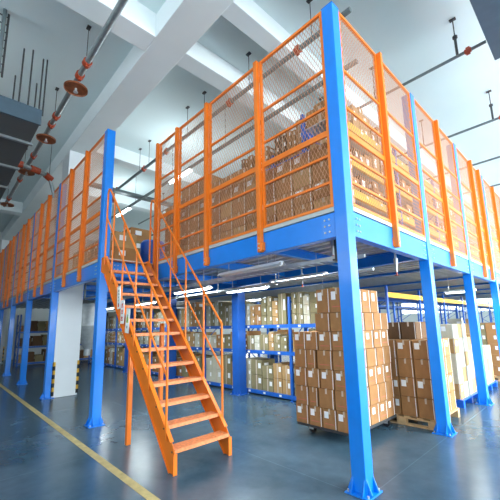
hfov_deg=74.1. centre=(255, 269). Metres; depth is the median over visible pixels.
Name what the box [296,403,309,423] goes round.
carton
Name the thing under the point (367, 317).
carton
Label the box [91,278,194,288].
steel beam
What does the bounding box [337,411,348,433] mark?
carton
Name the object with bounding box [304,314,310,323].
carton
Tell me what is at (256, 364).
carton
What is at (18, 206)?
ceiling beam
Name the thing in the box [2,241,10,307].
fence post
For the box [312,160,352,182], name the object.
carton
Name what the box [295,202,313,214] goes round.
carton
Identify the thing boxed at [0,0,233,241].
ceiling beam
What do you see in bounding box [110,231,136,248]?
carton
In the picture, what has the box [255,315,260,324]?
carton
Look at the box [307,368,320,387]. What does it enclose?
carton
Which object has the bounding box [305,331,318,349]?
carton
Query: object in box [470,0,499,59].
air duct
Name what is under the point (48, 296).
steel beam
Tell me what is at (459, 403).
pallet
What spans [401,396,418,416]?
carton
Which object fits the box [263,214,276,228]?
carton
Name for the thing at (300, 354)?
carton
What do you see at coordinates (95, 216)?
fence panel
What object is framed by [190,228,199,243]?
carton
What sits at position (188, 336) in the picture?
carton
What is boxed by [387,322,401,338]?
carton
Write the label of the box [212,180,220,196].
carton
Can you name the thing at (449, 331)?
carton
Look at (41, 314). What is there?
wall
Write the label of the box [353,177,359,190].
carton
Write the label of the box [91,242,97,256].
carton
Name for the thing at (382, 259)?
steel beam
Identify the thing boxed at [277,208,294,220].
carton
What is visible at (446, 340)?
carton
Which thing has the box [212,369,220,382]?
carton
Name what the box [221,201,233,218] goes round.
carton
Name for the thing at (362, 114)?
carton
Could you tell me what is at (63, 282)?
fence post
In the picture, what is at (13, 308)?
steel column
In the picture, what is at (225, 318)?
carton
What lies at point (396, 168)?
fence panel
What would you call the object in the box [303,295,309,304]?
carton
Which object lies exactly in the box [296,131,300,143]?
carton
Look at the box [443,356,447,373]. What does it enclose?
carton
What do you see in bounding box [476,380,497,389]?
pallet
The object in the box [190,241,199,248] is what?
carton
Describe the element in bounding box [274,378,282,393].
carton
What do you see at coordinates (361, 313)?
carton
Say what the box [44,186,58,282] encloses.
fence panel
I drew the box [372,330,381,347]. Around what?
carton
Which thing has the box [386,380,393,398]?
carton
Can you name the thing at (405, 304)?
window
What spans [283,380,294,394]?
carton
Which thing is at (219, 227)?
carton
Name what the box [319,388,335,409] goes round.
carton
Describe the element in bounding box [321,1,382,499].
steel column
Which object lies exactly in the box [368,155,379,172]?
carton
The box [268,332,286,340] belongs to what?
carton
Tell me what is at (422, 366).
carton
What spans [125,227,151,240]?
carton
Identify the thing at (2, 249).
fence post
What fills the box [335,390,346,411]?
carton
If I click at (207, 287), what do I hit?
tube light
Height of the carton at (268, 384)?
0.279 m
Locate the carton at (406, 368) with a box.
[398,358,414,377]
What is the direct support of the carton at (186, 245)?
on the deck at (324, 248)
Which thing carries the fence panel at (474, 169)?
attached to the fence post at (485, 275)
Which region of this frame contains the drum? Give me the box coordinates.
[140,240,164,262]
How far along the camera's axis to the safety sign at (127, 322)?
4.88 m
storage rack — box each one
[12,315,198,366]
[88,297,315,401]
[246,327,315,362]
[266,150,308,170]
[300,114,498,267]
[377,286,493,323]
[378,302,479,321]
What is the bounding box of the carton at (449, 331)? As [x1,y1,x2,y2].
[440,324,457,338]
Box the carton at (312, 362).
[307,350,317,367]
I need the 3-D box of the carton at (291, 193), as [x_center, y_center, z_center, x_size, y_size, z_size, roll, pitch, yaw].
[0.580,-0.898,4.724,0.504,0.233,0.299,8,-13,-43]
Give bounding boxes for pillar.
[0,240,8,363]
[50,150,91,397]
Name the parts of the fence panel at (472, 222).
rail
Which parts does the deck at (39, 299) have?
mesh fence panel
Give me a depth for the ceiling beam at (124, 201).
13.66 m
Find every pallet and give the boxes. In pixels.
[389,408,459,429]
[456,391,477,407]
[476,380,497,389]
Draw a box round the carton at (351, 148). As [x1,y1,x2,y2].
[350,148,360,159]
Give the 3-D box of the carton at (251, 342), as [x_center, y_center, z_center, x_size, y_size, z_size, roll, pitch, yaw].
[0.041,1.833,8.391,0.445,0.343,0.238,8,-13,-43]
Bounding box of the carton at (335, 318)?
[330,313,341,331]
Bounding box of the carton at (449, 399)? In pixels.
[447,392,451,410]
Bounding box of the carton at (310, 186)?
[294,184,313,206]
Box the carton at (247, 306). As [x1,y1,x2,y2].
[245,304,260,314]
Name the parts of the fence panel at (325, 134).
rail, rail, rail, rail, rail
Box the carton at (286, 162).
[275,159,292,181]
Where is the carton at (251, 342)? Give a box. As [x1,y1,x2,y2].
[247,335,256,349]
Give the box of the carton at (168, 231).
[165,228,172,240]
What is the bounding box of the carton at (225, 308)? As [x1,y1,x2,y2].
[223,306,228,315]
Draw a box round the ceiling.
[0,0,499,246]
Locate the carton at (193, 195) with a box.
[190,191,199,206]
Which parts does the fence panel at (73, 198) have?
rail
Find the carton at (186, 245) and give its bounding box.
[181,245,189,251]
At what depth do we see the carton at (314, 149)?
4.21 m
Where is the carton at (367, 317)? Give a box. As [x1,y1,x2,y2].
[363,313,373,329]
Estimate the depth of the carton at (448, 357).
5.77 m
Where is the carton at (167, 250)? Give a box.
[165,239,172,251]
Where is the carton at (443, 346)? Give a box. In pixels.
[441,338,445,355]
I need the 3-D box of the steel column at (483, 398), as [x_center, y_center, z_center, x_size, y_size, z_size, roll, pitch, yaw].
[4.449,-0.070,6.980,0.265,5.506,0.265,8,-13,-43]
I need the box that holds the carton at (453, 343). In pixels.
[449,338,459,353]
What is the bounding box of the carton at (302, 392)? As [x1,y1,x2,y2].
[296,385,309,404]
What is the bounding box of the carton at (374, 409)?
[369,403,379,424]
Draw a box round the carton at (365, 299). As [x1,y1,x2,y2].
[360,289,370,312]
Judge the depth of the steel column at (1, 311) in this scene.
14.78 m
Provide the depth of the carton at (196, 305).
10.20 m
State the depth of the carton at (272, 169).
4.80 m
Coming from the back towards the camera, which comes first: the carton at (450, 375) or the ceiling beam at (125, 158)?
the ceiling beam at (125, 158)
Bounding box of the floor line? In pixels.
[0,384,159,499]
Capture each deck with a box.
[5,282,87,307]
[20,207,499,309]
[59,258,152,283]
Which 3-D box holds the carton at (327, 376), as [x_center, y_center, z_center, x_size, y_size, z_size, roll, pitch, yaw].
[1.123,1.591,4.861,0.255,0.267,0.226,8,-13,-43]
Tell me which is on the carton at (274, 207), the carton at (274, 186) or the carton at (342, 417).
the carton at (274, 186)
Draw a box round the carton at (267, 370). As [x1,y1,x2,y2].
[262,364,273,378]
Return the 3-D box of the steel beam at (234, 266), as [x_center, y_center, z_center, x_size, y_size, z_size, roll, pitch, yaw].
[-0.176,-0.028,6.572,2.260,0.140,0.090,8,-13,-43]
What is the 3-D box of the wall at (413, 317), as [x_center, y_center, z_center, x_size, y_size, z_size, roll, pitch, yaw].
[24.506,3.743,36.728,0.250,6.950,29.500,8,-13,-43]
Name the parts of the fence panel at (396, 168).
rail, rail, rail, rail, rail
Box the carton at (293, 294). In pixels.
[291,292,298,302]
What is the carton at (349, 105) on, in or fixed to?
on the storage rack at (303, 117)
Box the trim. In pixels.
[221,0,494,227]
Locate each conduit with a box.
[52,59,357,255]
[111,255,373,306]
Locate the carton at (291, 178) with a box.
[276,175,293,196]
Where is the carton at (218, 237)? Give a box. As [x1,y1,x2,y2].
[212,233,220,241]
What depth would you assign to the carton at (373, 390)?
4.93 m
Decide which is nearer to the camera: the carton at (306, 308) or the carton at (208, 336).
the carton at (306, 308)
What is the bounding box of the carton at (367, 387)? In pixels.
[367,387,369,406]
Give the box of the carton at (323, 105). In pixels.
[306,104,324,127]
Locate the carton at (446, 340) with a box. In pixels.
[442,338,449,355]
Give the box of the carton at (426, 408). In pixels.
[417,398,435,419]
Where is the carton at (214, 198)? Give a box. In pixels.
[212,193,220,208]
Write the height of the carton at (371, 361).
0.267 m
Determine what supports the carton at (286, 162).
on the carton at (291, 178)
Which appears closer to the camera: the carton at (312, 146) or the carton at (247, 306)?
the carton at (312, 146)
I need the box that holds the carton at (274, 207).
[266,199,276,216]
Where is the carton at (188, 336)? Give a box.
[186,334,190,346]
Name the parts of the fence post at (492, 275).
mesh fence panel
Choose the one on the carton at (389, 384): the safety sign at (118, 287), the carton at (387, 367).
the carton at (387, 367)
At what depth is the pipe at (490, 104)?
7.86 m
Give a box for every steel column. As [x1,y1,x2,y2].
[0,246,6,344]
[2,232,20,376]
[16,213,39,384]
[39,183,66,399]
[84,129,115,427]
[122,303,133,372]
[163,297,175,379]
[231,286,249,395]
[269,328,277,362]
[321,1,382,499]
[402,93,456,436]
[446,143,493,405]
[475,176,499,353]
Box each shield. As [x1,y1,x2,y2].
[0,202,13,206]
[18,168,34,175]
[36,133,55,143]
[63,80,87,96]
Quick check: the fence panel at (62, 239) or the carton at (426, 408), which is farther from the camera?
the fence panel at (62, 239)
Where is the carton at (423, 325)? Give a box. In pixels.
[420,322,426,338]
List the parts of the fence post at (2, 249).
mesh fence panel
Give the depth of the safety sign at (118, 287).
5.20 m
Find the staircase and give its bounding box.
[101,188,231,476]
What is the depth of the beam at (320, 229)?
4.46 m
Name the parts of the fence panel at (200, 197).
rail, rail, rail, rail, rail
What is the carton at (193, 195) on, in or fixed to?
on the carton at (191, 208)
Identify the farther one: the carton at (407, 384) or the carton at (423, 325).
the carton at (423, 325)
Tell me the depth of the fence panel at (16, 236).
13.38 m
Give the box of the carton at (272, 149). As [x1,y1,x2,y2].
[265,146,274,155]
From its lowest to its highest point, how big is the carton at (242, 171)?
0.233 m
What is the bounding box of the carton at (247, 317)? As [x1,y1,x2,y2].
[245,315,249,324]
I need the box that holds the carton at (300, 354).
[295,349,306,367]
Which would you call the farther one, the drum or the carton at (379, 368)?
the drum
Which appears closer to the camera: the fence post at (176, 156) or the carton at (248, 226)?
the carton at (248, 226)
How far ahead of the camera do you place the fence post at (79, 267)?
7.03 m
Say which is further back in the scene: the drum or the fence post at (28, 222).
the fence post at (28, 222)
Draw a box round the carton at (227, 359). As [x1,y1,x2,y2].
[223,354,231,369]
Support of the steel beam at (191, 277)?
attached to the steel beam at (382, 259)
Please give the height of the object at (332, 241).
0.420 m
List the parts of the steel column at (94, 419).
plate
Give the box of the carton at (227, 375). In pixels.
[223,369,231,384]
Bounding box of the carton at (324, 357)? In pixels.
[317,350,333,369]
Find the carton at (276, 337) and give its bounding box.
[274,334,292,342]
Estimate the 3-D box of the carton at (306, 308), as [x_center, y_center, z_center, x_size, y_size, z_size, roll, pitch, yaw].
[1.274,0.877,7.282,0.511,0.196,0.163,8,-13,-43]
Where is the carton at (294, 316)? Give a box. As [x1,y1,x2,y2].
[292,313,296,323]
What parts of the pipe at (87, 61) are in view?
hanger rod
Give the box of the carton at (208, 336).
[206,335,215,347]
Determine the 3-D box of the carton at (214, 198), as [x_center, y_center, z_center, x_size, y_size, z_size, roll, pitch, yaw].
[-0.522,-1.150,5.916,0.506,0.233,0.300,8,-13,-43]
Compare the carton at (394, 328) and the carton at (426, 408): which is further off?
the carton at (394, 328)
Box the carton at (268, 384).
[263,378,273,391]
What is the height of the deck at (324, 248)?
0.104 m
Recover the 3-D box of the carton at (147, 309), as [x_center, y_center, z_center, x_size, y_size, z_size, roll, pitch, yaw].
[-3.893,1.826,12.552,0.488,0.721,0.263,8,-13,-43]
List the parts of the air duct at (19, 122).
hanger rod, casing, hanger rod, hanger rod, hanger rod, hanger rod, hanger rod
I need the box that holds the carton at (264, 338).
[260,334,269,350]
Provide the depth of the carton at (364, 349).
4.90 m
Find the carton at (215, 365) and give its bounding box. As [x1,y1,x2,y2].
[212,355,220,369]
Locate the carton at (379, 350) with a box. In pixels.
[375,347,384,364]
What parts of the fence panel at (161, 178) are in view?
rail, rail, rail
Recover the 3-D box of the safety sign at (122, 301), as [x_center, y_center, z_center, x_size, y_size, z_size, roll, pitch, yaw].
[-2.021,0.643,5.061,0.040,0.360,0.130,8,-13,-43]
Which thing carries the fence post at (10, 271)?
attached to the beam at (9, 303)
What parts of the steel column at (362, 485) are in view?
plate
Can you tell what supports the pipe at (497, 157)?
hanging from the ceiling
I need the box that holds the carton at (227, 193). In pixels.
[221,188,232,205]
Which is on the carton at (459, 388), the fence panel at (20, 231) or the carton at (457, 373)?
the carton at (457, 373)
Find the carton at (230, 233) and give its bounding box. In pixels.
[221,229,232,238]
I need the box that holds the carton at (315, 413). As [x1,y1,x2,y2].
[309,405,323,426]
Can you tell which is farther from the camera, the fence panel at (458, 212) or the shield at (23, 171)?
the shield at (23, 171)
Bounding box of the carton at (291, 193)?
[277,192,294,213]
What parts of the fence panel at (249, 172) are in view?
rail, rail, rail, rail, rail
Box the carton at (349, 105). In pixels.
[347,105,359,128]
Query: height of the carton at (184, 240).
0.233 m
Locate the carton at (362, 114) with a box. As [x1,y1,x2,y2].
[362,114,369,130]
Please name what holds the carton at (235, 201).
on the carton at (244, 211)
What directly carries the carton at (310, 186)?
on the carton at (308, 204)
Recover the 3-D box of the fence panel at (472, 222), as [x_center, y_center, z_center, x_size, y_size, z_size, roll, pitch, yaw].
[4.869,-1.461,7.590,1.005,2.569,0.036,8,-13,-43]
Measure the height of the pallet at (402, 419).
0.142 m
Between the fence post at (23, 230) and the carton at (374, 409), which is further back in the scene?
the fence post at (23, 230)
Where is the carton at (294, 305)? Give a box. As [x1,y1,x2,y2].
[291,303,296,312]
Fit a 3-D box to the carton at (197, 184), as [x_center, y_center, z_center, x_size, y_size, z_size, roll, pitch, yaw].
[-0.970,-1.530,6.442,0.504,0.233,0.299,8,-13,-44]
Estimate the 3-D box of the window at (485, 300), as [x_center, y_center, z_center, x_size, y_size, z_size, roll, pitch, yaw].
[26.684,2.383,34.529,0.060,3.600,7.000,8,-13,-43]
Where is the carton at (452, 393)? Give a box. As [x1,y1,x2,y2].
[450,390,456,409]
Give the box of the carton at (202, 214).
[200,214,203,226]
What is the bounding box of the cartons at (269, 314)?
[16,121,499,413]
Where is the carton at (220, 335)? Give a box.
[220,335,228,347]
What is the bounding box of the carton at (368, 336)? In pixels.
[364,330,372,348]
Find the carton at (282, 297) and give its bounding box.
[278,293,293,323]
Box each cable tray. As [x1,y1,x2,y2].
[90,183,173,206]
[107,254,364,302]
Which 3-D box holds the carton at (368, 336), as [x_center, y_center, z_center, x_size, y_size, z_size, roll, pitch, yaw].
[1.659,1.079,5.151,0.255,0.267,0.226,8,-13,-43]
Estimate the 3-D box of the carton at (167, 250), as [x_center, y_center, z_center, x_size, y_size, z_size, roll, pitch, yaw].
[-1.603,-0.472,6.953,0.506,0.233,0.300,8,-13,-43]
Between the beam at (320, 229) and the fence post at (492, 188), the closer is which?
the beam at (320, 229)
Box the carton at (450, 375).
[448,372,454,391]
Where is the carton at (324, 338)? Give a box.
[318,331,337,350]
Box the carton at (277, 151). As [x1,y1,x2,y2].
[275,146,279,155]
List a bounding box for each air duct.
[0,48,47,203]
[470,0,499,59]
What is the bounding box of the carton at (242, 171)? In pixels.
[233,167,255,185]
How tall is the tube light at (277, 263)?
0.395 m
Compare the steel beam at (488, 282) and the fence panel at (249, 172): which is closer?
the fence panel at (249, 172)
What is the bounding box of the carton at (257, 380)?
[252,374,262,389]
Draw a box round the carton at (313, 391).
[309,387,319,406]
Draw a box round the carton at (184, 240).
[181,232,189,246]
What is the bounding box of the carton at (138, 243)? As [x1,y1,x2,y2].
[136,241,141,253]
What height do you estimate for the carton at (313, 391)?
0.267 m
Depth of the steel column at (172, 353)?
10.45 m
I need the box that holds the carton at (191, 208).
[190,204,199,218]
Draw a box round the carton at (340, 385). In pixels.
[334,370,345,391]
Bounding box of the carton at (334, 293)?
[329,287,340,312]
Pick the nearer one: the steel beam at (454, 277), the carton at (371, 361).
the carton at (371, 361)
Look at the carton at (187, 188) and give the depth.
6.48 m
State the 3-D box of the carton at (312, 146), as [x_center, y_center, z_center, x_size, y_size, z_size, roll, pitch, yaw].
[1.109,-2.004,5.268,0.214,0.176,0.446,8,-13,-43]
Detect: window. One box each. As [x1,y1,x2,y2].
[401,300,463,313]
[477,298,492,310]
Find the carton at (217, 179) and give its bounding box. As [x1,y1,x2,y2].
[200,175,222,190]
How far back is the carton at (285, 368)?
7.35 m
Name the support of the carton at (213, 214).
on the carton at (219, 227)
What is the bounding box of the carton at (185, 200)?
[181,197,190,211]
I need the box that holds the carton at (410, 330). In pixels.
[401,322,421,338]
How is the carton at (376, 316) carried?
on the carton at (376, 334)
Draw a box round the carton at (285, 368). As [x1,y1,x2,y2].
[282,364,294,379]
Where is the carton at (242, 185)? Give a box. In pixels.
[233,181,245,199]
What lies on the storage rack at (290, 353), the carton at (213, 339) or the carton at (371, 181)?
the carton at (213, 339)
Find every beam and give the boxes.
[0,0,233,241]
[0,198,22,215]
[0,299,10,309]
[12,293,26,305]
[28,282,51,300]
[30,225,98,241]
[42,295,130,300]
[53,263,96,291]
[57,0,155,50]
[83,285,171,294]
[83,291,149,297]
[89,188,167,213]
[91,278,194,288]
[92,144,202,186]
[107,252,416,306]
[107,267,444,310]
[110,261,146,279]
[158,212,335,279]
[169,273,236,283]
[176,277,473,307]
[177,42,305,130]
[214,263,284,276]
[259,282,489,303]
[275,248,337,266]
[354,212,427,260]
[378,292,499,301]
[412,287,499,294]
[431,245,469,273]
[471,262,495,282]
[496,272,499,284]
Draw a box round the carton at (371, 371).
[366,366,376,385]
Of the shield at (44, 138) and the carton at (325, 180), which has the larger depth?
the shield at (44, 138)
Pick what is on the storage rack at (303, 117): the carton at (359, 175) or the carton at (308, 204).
the carton at (359, 175)
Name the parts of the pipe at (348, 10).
hanger rod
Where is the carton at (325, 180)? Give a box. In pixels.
[313,177,354,203]
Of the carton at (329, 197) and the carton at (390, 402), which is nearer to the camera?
the carton at (329, 197)
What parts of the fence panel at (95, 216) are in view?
rail, rail, rail, rail, rail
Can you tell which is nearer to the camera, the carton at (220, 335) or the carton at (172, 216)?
the carton at (172, 216)
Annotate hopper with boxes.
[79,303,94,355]
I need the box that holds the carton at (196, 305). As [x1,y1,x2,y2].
[193,302,209,309]
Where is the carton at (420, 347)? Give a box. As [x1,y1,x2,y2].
[412,340,428,359]
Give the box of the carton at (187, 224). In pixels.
[181,220,189,234]
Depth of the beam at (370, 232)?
4.24 m
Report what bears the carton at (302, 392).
on the carton at (302, 409)
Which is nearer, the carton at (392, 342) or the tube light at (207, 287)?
the carton at (392, 342)
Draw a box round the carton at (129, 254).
[109,246,135,260]
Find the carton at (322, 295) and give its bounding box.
[316,289,330,312]
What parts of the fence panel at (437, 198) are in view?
rail, rail, rail, rail, rail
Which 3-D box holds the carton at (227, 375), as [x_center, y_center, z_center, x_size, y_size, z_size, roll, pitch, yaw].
[-0.602,2.863,8.941,0.478,0.365,0.395,8,-13,-43]
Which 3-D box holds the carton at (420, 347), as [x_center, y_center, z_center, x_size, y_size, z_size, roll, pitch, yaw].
[2.725,1.292,5.378,0.251,0.294,0.248,8,-13,-43]
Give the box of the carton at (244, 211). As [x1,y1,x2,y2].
[233,210,246,228]
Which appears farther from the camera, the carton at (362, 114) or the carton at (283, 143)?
the carton at (283, 143)
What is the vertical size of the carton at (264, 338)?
0.370 m
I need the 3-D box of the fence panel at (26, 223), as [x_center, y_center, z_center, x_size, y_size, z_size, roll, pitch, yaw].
[-8.189,-0.452,11.767,0.036,2.569,0.778,8,-13,-43]
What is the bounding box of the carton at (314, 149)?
[311,142,351,168]
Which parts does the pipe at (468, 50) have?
hanger rod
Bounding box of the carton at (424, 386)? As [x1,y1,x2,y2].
[416,378,433,399]
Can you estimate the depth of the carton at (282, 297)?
7.60 m
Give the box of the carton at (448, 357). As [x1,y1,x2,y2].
[446,355,451,372]
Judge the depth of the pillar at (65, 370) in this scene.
8.48 m
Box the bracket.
[333,239,337,261]
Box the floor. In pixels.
[0,350,499,499]
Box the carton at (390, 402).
[386,397,394,417]
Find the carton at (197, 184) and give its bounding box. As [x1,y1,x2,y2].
[190,181,199,194]
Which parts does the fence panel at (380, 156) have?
rail, rail, rail, rail, rail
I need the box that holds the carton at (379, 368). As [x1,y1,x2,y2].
[375,364,384,383]
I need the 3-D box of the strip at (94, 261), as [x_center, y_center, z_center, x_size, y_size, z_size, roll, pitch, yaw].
[-8.228,0.855,11.600,0.006,0.050,15.280,8,-13,-43]
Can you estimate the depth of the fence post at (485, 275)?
7.86 m
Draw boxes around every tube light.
[115,207,131,216]
[167,168,192,183]
[172,285,212,294]
[217,261,285,276]
[225,276,269,292]
[245,297,265,300]
[268,266,327,282]
[444,278,476,293]
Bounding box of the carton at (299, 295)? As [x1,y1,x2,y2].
[296,291,308,301]
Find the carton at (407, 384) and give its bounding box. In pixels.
[399,377,416,396]
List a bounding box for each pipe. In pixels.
[3,0,127,206]
[18,146,55,197]
[84,283,95,299]
[112,0,351,202]
[138,17,485,224]
[398,90,499,156]
[433,156,499,177]
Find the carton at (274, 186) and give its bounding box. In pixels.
[262,183,276,201]
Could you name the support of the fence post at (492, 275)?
attached to the beam at (477, 270)
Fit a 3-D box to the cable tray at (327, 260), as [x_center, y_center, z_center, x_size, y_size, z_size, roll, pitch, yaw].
[-1.820,0.256,7.309,0.212,0.390,9.000,8,-13,-43]
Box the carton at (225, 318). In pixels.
[223,316,228,325]
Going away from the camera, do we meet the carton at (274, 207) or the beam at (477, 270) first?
the carton at (274, 207)
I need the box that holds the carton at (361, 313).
[361,313,363,330]
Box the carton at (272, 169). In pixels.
[266,167,275,185]
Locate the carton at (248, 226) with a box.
[247,221,256,230]
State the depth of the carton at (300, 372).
5.10 m
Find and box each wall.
[3,247,314,359]
[378,300,494,323]
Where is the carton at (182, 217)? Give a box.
[181,209,189,222]
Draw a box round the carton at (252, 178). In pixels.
[246,176,255,194]
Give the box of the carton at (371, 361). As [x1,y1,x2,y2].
[365,348,376,366]
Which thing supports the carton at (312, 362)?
on the carton at (313, 374)
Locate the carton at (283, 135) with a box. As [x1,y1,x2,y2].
[279,130,286,142]
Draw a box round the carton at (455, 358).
[450,353,461,368]
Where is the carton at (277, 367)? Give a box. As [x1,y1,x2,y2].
[273,362,294,378]
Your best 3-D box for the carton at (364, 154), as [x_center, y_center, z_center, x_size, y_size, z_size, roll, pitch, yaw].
[1.837,-1.796,5.941,0.276,0.322,0.434,8,-13,-43]
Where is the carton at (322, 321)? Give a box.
[315,313,330,331]
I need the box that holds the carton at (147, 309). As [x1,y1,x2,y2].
[145,308,149,327]
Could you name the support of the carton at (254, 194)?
on the carton at (252, 216)
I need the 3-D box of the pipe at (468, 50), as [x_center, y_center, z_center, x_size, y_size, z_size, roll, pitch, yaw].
[-0.693,-3.252,10.186,0.081,0.819,13.040,8,-13,-43]
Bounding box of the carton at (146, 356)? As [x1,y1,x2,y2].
[145,354,156,363]
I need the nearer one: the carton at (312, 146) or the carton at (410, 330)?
the carton at (312, 146)
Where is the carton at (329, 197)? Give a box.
[314,196,330,208]
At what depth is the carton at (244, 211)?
5.21 m
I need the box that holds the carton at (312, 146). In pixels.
[310,138,326,149]
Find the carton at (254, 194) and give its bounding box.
[246,191,255,208]
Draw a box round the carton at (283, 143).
[279,140,286,153]
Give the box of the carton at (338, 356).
[333,351,344,370]
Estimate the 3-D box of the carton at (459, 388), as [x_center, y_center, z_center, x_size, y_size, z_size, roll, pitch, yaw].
[3.932,2.367,6.504,0.269,0.281,0.246,8,-13,-44]
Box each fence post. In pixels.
[0,249,3,280]
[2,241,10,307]
[6,236,14,306]
[15,224,24,302]
[20,219,29,301]
[32,203,42,296]
[39,195,50,294]
[61,169,72,286]
[76,150,88,281]
[152,143,159,275]
[172,127,178,273]
[204,102,209,265]
[253,61,264,252]
[376,52,400,247]
[434,120,455,266]
[468,160,487,277]
[476,169,494,279]
[491,187,499,245]
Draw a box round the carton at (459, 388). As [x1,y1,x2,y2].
[454,383,464,399]
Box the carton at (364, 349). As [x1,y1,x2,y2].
[364,349,366,367]
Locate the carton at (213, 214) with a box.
[212,207,220,222]
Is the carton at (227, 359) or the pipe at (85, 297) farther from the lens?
the carton at (227, 359)
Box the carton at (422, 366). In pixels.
[414,359,430,378]
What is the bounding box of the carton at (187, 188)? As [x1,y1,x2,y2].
[182,188,189,199]
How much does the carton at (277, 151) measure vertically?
0.202 m
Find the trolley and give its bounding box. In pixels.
[298,414,396,435]
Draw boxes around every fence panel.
[1,244,8,301]
[9,234,17,297]
[13,228,23,295]
[19,223,27,293]
[23,215,33,291]
[29,208,42,288]
[36,199,48,285]
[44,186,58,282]
[54,174,72,277]
[66,157,88,272]
[82,134,104,265]
[158,132,174,260]
[177,108,203,254]
[209,67,256,245]
[259,11,333,227]
[338,11,391,222]
[381,63,425,237]
[414,99,448,248]
[439,128,467,256]
[456,147,481,262]
[472,166,489,266]
[483,179,499,270]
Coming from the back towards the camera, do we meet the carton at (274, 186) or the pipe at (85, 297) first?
the pipe at (85, 297)
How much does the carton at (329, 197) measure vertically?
0.233 m
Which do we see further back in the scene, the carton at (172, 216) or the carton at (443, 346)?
the carton at (172, 216)
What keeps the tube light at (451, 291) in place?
hanging from the deck at (324, 248)
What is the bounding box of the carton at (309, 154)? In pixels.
[292,150,311,173]
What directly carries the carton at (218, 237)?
on the deck at (324, 248)
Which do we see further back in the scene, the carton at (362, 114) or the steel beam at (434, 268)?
the steel beam at (434, 268)
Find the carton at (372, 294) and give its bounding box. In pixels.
[369,290,378,312]
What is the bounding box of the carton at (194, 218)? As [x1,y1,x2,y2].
[190,216,199,230]
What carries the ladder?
hanging from the ceiling
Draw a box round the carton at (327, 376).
[320,369,334,389]
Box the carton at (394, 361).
[391,358,398,375]
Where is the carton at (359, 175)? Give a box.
[356,175,369,196]
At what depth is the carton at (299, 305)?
7.24 m
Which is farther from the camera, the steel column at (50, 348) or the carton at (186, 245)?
the steel column at (50, 348)
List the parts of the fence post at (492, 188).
mesh fence panel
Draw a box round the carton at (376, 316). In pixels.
[373,313,381,329]
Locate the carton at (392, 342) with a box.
[388,339,400,357]
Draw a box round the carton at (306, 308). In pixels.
[303,305,309,313]
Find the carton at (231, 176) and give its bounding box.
[221,174,232,191]
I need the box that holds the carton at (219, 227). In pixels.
[212,220,220,235]
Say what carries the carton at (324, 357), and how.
on the carton at (327, 376)
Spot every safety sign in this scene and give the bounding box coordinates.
[117,286,120,308]
[120,300,124,323]
[125,308,130,332]
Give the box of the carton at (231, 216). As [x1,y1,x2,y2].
[221,215,233,232]
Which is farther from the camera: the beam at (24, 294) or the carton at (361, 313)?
the beam at (24, 294)
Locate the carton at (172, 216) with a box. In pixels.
[165,216,172,229]
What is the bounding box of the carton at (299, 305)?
[297,302,303,312]
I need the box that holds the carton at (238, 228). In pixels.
[233,225,246,234]
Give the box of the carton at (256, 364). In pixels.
[251,358,274,374]
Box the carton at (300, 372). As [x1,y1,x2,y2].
[295,367,307,385]
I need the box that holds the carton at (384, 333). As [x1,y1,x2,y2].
[380,329,388,346]
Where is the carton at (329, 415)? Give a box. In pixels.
[323,408,337,430]
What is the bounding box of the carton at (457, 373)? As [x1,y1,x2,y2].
[452,368,463,383]
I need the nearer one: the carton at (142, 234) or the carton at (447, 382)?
the carton at (447, 382)
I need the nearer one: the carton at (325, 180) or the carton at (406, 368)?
the carton at (325, 180)
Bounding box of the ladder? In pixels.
[0,8,9,77]
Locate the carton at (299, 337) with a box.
[294,331,312,348]
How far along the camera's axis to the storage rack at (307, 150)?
6.60 m
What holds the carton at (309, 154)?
on the carton at (310, 169)
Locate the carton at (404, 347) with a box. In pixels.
[396,340,413,358]
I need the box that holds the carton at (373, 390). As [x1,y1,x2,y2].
[368,384,379,404]
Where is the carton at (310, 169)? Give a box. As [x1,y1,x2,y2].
[293,167,312,189]
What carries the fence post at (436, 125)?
attached to the beam at (440, 258)
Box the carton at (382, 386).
[378,382,386,401]
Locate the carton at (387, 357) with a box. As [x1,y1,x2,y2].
[383,346,390,363]
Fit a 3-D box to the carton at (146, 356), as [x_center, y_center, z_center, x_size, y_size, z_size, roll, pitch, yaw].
[-3.767,3.405,12.191,0.486,0.521,0.394,8,-13,-43]
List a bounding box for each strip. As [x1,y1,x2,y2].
[1,259,97,302]
[353,207,499,272]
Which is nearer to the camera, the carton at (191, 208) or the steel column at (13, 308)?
the carton at (191, 208)
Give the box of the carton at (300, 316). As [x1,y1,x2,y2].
[297,313,305,323]
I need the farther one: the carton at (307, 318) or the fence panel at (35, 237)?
the fence panel at (35, 237)
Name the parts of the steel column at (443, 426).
plate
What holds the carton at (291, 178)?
on the carton at (291, 193)
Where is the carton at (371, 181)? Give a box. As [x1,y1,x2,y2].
[369,181,378,193]
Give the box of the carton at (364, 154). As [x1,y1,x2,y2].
[363,154,372,167]
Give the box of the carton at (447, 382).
[445,374,449,392]
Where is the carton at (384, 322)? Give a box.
[380,313,387,328]
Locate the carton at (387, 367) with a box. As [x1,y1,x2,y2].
[383,363,391,381]
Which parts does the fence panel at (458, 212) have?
rail, rail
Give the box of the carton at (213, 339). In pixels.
[211,337,215,347]
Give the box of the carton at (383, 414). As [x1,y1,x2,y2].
[378,400,387,420]
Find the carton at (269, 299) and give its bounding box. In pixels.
[266,296,277,305]
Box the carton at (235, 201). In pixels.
[233,196,245,213]
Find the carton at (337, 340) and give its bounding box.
[332,331,342,350]
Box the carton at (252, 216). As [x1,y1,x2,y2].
[246,206,256,223]
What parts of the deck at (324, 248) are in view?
kick strip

